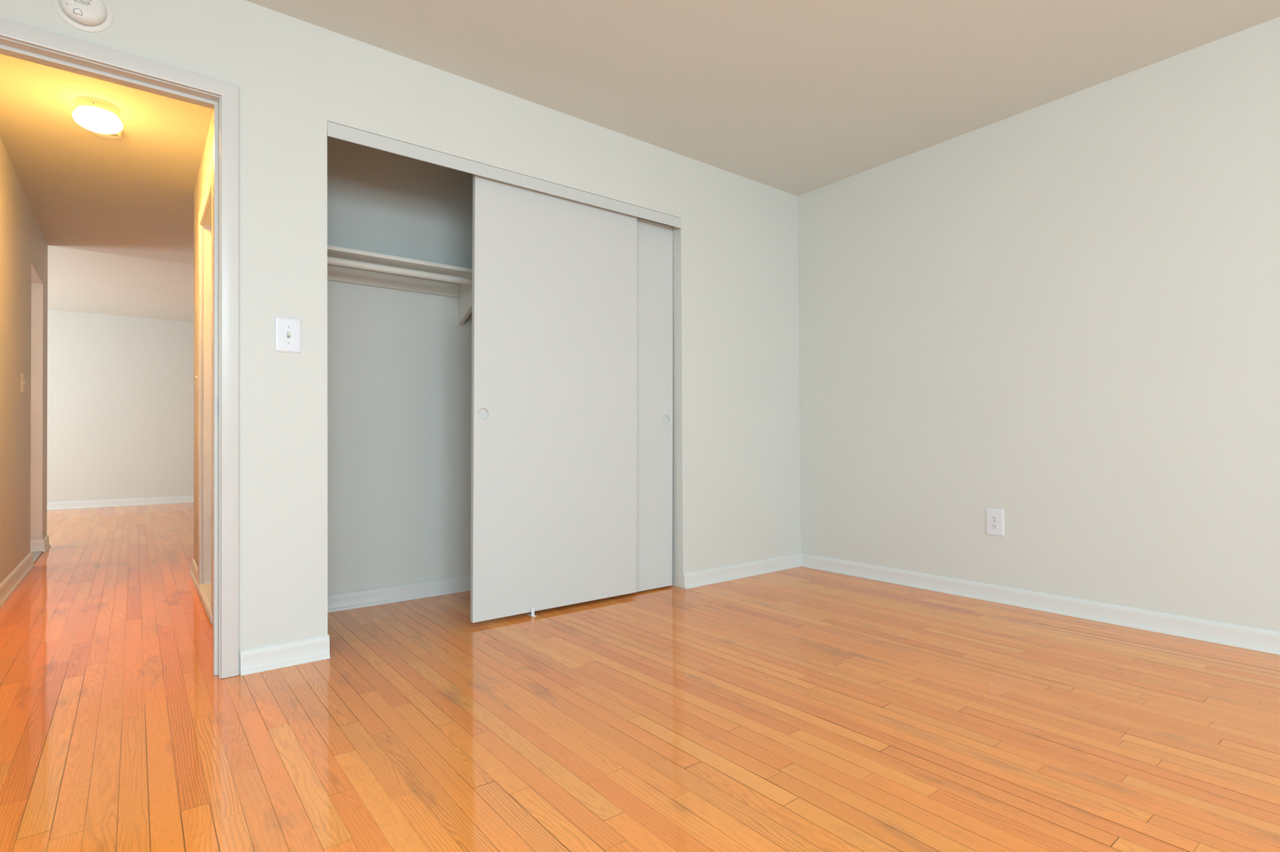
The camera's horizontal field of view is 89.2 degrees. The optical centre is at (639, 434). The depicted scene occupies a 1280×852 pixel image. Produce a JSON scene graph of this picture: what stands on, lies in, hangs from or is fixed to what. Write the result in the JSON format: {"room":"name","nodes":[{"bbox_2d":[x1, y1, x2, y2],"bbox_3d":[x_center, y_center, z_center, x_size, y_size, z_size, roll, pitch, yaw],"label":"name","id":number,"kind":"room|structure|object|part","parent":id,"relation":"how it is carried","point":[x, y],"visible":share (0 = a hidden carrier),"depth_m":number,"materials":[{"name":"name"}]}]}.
{"room":"empty bedroom","nodes":[
{"label":"empty bedroom","id":0,"kind":"room"},
{"bbox_2d":[0,137,48,583],"bbox_3d":[-3.538,-0.334,3.541,0.118,2.440,4.250,0,-1,-38],"label":"wall","id":1,"kind":"structure","parent":0,"point":[24,247],"depth_m":4.01,"materials":[{"name":"paint"}]},
{"bbox_2d":[0,552,34,607],"bbox_3d":[-3.180,0.833,3.191,0.020,0.095,3.105,0,-1,-38],"label":"baseboard","id":2,"kind":"structure","parent":1,"relation":"attached to","point":[11,582],"depth_m":3.77,"materials":[{"name":"paint"}]},
{"bbox_2d":[21,373,25,392],"bbox_3d":[-3.859,-0.320,4.064,0.018,0.122,0.075,0,-1,-38],"label":"light switch","id":3,"kind":"object","parent":1,"relation":"attached to","point":[23,382],"visible":1,"depth_m":4.04,"materials":[{"name":"beige plastic"}]},
{"bbox_3d":[-3.864,-0.320,4.060,0.006,0.122,0.075,0,-1,-38],"label":"plate","id":4,"kind":"part","parent":3,"relation":"part of","materials":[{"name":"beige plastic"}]},
{"bbox_2d":[30,534,50,552],"bbox_3d":[-4.911,0.861,4.939,0.604,0.095,0.371,0,-1,-38],"label":"baseboard","id":5,"kind":"object","parent":1,"relation":"attached to","point":[43,544],"visible":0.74,"depth_m":4.97,"materials":[{"name":"paint"}]},
{"bbox_2d":[47,309,194,502],"bbox_3d":[-7.021,-0.304,8.541,7.500,2.520,0.100,0,-1,-38],"label":"wall","id":6,"kind":"structure","parent":0,"point":[121,388],"depth_m":8.57,"materials":[{"name":"paint"}]},
{"bbox_2d":[46,495,193,510],"bbox_3d":[-6.977,0.907,8.482,7.480,0.095,0.020,0,-1,-38],"label":"baseboard","id":7,"kind":"structure","parent":6,"relation":"attached to","point":[173,500],"depth_m":8.55,"materials":[{"name":"paint"}]},
{"bbox_2d":[193,110,213,567],"bbox_3d":[-2.141,-0.344,3.317,0.100,2.440,2.180,0,-1,-38],"label":"wall","id":8,"kind":"structure","parent":0,"point":[207,160],"depth_m":3.94,"materials":[{"name":"paint"}]},
{"bbox_2d":[189,558,198,589],"bbox_3d":[-2.287,0.838,4.185,0.980,0.095,0.646,0,-1,-38],"label":"baseboard","id":9,"kind":"structure","parent":8,"relation":"attached to","point":[193,572],"depth_m":3.90,"materials":[{"name":"paint"}]},
{"bbox_2d":[195,366,198,387],"bbox_3d":[-2.627,-0.338,3.845,0.018,0.124,0.075,0,-1,-38],"label":"light switch","id":10,"kind":"object","parent":8,"relation":"attached to","point":[197,376],"visible":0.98,"depth_m":3.84,"materials":[{"name":"beige plastic"}]},
{"bbox_3d":[-2.622,-0.338,3.849,0.006,0.124,0.075,0,-1,-38],"label":"plate","id":11,"kind":"part","parent":10,"relation":"part of","materials":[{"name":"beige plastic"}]},
{"bbox_2d":[196,582,212,623],"bbox_3d":[-2.167,0.849,3.319,0.116,0.055,0.843,0,-1,-38],"label":"trim","id":12,"kind":"structure","parent":8,"relation":"attached to","point":[204,591],"depth_m":3.30,"materials":[{"name":"paint"}]},
{"bbox_2d":[198,163,213,625],"bbox_3d":[-2.161,-0.179,3.328,0.118,2.111,0.857,0,-1,-38],"label":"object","id":13,"kind":"structure","parent":8,"relation":"attached to","point":[206,215],"depth_m":3.58,"materials":[{"name":"paint"}]},
{"bbox_2d":[327,136,472,594],"bbox_3d":[-0.971,-0.347,3.696,2.210,2.440,0.100,0,-1,-38],"label":"wall","id":14,"kind":"structure","parent":0,"point":[399,362],"depth_m":3.40,"materials":[{"name":"paint"}]},
{"bbox_2d":[327,574,471,613],"bbox_3d":[-0.786,0.826,3.373,2.109,0.085,0.610,0,-1,-38],"label":"baseboard","id":15,"kind":"structure","parent":14,"relation":"attached to","point":[344,601],"depth_m":3.37,"materials":[{"name":"paint"}]},
{"bbox_2d":[327,244,471,325],"bbox_3d":[-0.890,-0.727,3.511,2.100,0.243,0.300,0,-1,-38],"label":"closet shelf","id":16,"kind":"object","parent":14,"relation":"attached to","point":[335,273],"visible":0.23,"depth_m":3.31,"materials":[{"name":"paint"}]},
{"bbox_2d":[327,256,471,285],"bbox_3d":[-0.812,-0.786,3.411,2.099,0.035,0.035,0,-1,-38],"label":"closet rod","id":17,"kind":"object","parent":16,"relation":"attached to","point":[331,260],"visible":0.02,"depth_m":3.12,"materials":[{"name":"paint"}]},
{"bbox_2d":[0,0,800,674],"bbox_3d":[-0.798,-0.356,2.912,4.600,2.440,0.110,0,-1,-38],"label":"wall","id":18,"kind":"structure","parent":0,"point":[736,429],"depth_m":2.66,"materials":[{"name":"paint"}]},
{"bbox_2d":[52,0,112,32],"bbox_3d":[-1.775,-1.368,2.068,0.147,0.147,0.042,0,-1,-38],"label":"smoke detector","id":19,"kind":"object","parent":18,"relation":"attached to","point":[86,15],"visible":1,"depth_m":2.07,"materials":[{"name":"plastic"}]},
{"bbox_2d":[0,36,221,678],"bbox_3d":[-1.817,-0.174,2.115,0.769,2.073,0.110,0,-1,-38],"label":"trim","id":20,"kind":"structure","parent":18,"relation":"attached to","point":[9,47],"depth_m":2.30,"materials":[{"name":"paint"}]},
{"bbox_2d":[0,17,239,678],"bbox_3d":[-1.779,-0.198,2.066,0.860,2.118,0.014,0,-1,-38],"label":"trim","id":21,"kind":"structure","parent":18,"relation":"attached to","point":[228,92],"depth_m":2.30,"materials":[{"name":"paint"}]},
{"bbox_2d":[240,634,329,675],"bbox_3d":[-1.313,0.819,2.411,0.294,0.088,0.020,0,-1,-38],"label":"baseboard","id":22,"kind":"object","parent":18,"relation":"attached to","point":[287,654],"visible":1,"depth_m":2.40,"materials":[{"name":"paint"}]},
{"bbox_2d":[275,316,301,353],"bbox_3d":[-1.314,-0.371,2.428,0.088,0.130,0.018,0,-1,-38],"label":"light switch","id":23,"kind":"object","parent":18,"relation":"attached to","point":[287,331],"visible":1,"depth_m":2.43,"materials":[{"name":"white plastic"}]},
{"bbox_2d":[327,121,680,228],"bbox_3d":[-0.523,-1.187,3.129,1.835,0.062,0.112,0,-1,-38],"label":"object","id":24,"kind":"object","parent":18,"relation":"attached to","point":[334,131],"visible":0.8,"depth_m":2.94,"materials":[{"name":"paint"}]},
{"bbox_2d":[470,173,636,622],"bbox_3d":[-0.388,-0.171,3.205,0.941,2.029,0.027,0,-1,-38],"label":"closet door","id":25,"kind":"structure","parent":24,"relation":"hanging from","point":[553,427],"depth_m":3.15,"materials":[{"name":"paint"}]},
{"bbox_3d":[-0.712,-0.091,2.942,0.060,0.060,0.012,0,-1,-38],"label":"finger pull","id":26,"kind":"part","parent":25,"relation":"part of","materials":[{"name":"paint"}]},
{"bbox_2d":[636,217,672,591],"bbox_3d":[-0.183,-0.163,3.418,0.936,2.038,0.027,0,-1,-38],"label":"closet door","id":27,"kind":"structure","parent":24,"relation":"hanging from","point":[654,240],"depth_m":3.60,"materials":[{"name":"paint"}]},
{"bbox_3d":[0.144,-0.081,3.662,0.060,0.060,0.012,0,-1,-38],"label":"finger pull","id":28,"kind":"part","parent":27,"relation":"part of","materials":[{"name":"paint"}]},
{"bbox_2d":[0,502,1279,851],"bbox_3d":[-2.813,0.918,3.136,7.700,0.080,13.770,0,-1,-38],"label":"floor","id":29,"kind":"structure","parent":0,"point":[797,709],"depth_m":1.89,"materials":[{"name":"brown wood"}]},
{"bbox_2d":[30,551,43,563],"bbox_3d":[-4.400,0.896,4.655,0.118,0.012,0.701,0,-1,-38],"label":"saddle","id":30,"kind":"object","parent":29,"relation":"on","point":[35,554],"visible":0.29,"depth_m":4.80,"materials":[{"name":"grey stone"}]},
{"bbox_2d":[527,607,536,617],"bbox_3d":[-0.517,0.842,3.090,0.024,0.044,0.056,0,-1,-38],"label":"floor guide","id":31,"kind":"object","parent":29,"relation":"on","point":[532,614],"visible":1,"depth_m":3.07,"materials":[{"name":"white plastic"}]},
{"bbox_2d":[0,0,1279,322],"bbox_3d":[-2.828,-1.662,3.162,7.700,0.200,13.770,0,-1,-38],"label":"ceiling","id":32,"kind":"structure","parent":0,"point":[795,97],"depth_m":2.91,"materials":[{"name":"paint"}]},
{"bbox_2d":[71,97,123,133],"bbox_3d":[-2.585,-1.506,3.096,0.187,0.116,0.187,0,-1,-38],"label":"ceiling lamp","id":33,"kind":"object","parent":32,"relation":"attached to","point":[99,116],"visible":1,"depth_m":3.04,"materials":[{"name":"white glass"}]},
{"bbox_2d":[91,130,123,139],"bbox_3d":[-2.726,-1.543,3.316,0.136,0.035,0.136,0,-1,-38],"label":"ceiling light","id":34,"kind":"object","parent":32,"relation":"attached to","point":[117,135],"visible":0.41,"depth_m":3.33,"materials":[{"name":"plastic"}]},
{"bbox_2d":[797,17,1279,631],"bbox_3d":[0.177,-0.376,5.484,0.100,2.520,13.770,0,-1,-38],"label":"wall","id":35,"kind":"structure","parent":0,"point":[1061,316],"depth_m":3.02,"materials":[{"name":"paint"}]},
{"bbox_2d":[683,552,1279,655],"bbox_3d":[2.278,0.794,1.862,1.032,0.085,5.300,0,-1,-38],"label":"baseboard","id":36,"kind":"structure","parent":35,"relation":"attached to","point":[1257,639],"depth_m":3.19,"materials":[{"name":"paint"}]},
{"bbox_2d":[985,508,1004,536],"bbox_3d":[1.805,0.450,3.304,0.008,0.136,0.088,0,-1,-38],"label":"power outlet","id":37,"kind":"object","parent":35,"relation":"attached to","point":[994,517],"visible":1,"depth_m":3.30,"materials":[{"name":"white plastic"}]},
{"bbox_2d":[991,523,998,528],"bbox_3d":[1.803,0.469,3.302,0.002,0.028,0.034,0,-1,-38],"label":"receptacle","id":38,"kind":"object","parent":37,"relation":"attached to","point":[993,526],"depth_m":3.30,"materials":[{"name":"white plastic"}]},
{"bbox_2d":[991,515,998,521],"bbox_3d":[1.803,0.430,3.302,0.002,0.028,0.034,0,-1,-38],"label":"receptacle","id":39,"kind":"object","parent":37,"relation":"attached to","point":[993,518],"depth_m":3.30,"materials":[{"name":"white plastic"}]}
]}

